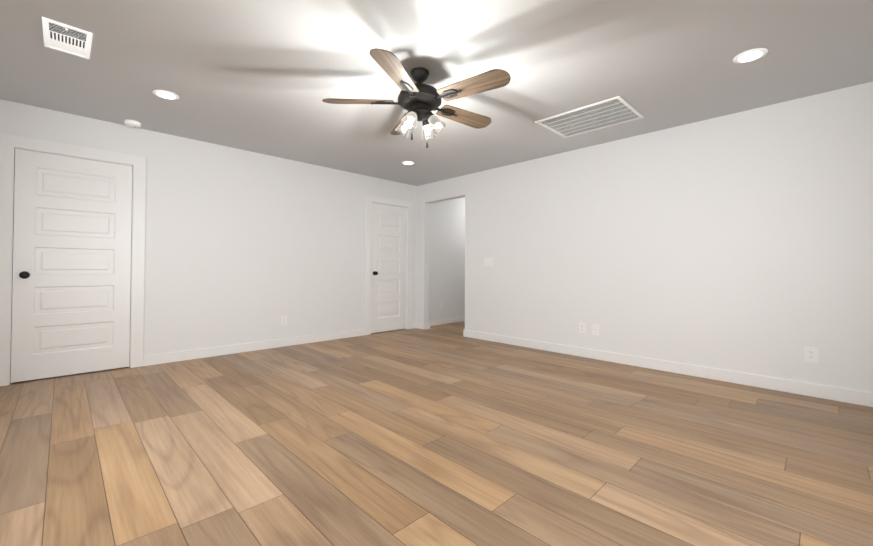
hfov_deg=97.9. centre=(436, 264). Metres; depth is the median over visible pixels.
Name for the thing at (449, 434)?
floor
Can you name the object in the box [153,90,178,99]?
recessed light
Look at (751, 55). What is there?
recessed light
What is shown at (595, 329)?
outlet
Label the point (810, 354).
electrical outlet
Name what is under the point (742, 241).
wall
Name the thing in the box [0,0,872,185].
ceiling
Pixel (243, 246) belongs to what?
wall
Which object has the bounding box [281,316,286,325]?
electrical outlet
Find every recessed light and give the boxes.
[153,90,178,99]
[401,161,414,164]
[733,48,767,63]
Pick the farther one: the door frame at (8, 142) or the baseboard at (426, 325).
the baseboard at (426, 325)
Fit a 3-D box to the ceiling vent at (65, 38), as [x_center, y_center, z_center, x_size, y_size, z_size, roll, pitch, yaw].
[-2.312,-1.404,2.382,0.215,0.011,0.400,1,-1,-44]
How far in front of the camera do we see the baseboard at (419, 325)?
6.43 m
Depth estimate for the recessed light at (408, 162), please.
5.09 m
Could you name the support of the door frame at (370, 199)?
attached to the wall at (243, 246)
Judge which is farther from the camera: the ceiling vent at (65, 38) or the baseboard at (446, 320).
the baseboard at (446, 320)
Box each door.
[11,148,131,382]
[371,203,405,332]
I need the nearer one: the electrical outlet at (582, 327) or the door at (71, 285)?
the door at (71, 285)
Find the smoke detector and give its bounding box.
[124,119,140,127]
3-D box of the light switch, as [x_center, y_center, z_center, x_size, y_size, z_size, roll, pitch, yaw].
[0.742,-0.035,5.413,0.011,0.120,0.162,1,-1,-44]
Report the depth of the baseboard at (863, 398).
3.58 m
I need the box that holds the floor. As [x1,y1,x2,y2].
[0,321,872,545]
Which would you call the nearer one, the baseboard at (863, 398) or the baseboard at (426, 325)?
the baseboard at (863, 398)
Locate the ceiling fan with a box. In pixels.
[322,48,510,147]
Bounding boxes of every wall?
[0,99,464,355]
[416,82,872,392]
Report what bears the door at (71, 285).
in the wall at (243, 246)
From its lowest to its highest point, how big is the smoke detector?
0.042 m
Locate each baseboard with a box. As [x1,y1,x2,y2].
[143,328,364,365]
[416,322,422,328]
[423,322,429,328]
[429,316,464,325]
[464,330,872,406]
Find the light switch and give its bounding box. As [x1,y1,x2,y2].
[484,257,492,265]
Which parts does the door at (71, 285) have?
knob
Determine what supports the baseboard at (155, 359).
attached to the wall at (243, 246)
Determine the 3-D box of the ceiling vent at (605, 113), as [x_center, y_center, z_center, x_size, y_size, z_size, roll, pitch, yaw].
[1.443,-1.369,3.603,0.610,0.013,0.780,1,-1,-44]
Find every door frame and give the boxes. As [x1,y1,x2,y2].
[0,133,145,385]
[365,194,411,334]
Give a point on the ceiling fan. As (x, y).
(419, 100)
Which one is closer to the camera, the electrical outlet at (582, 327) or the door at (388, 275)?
the electrical outlet at (582, 327)
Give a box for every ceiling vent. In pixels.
[42,17,92,59]
[535,96,643,137]
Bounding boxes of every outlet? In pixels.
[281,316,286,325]
[579,322,585,332]
[592,324,598,334]
[804,346,817,362]

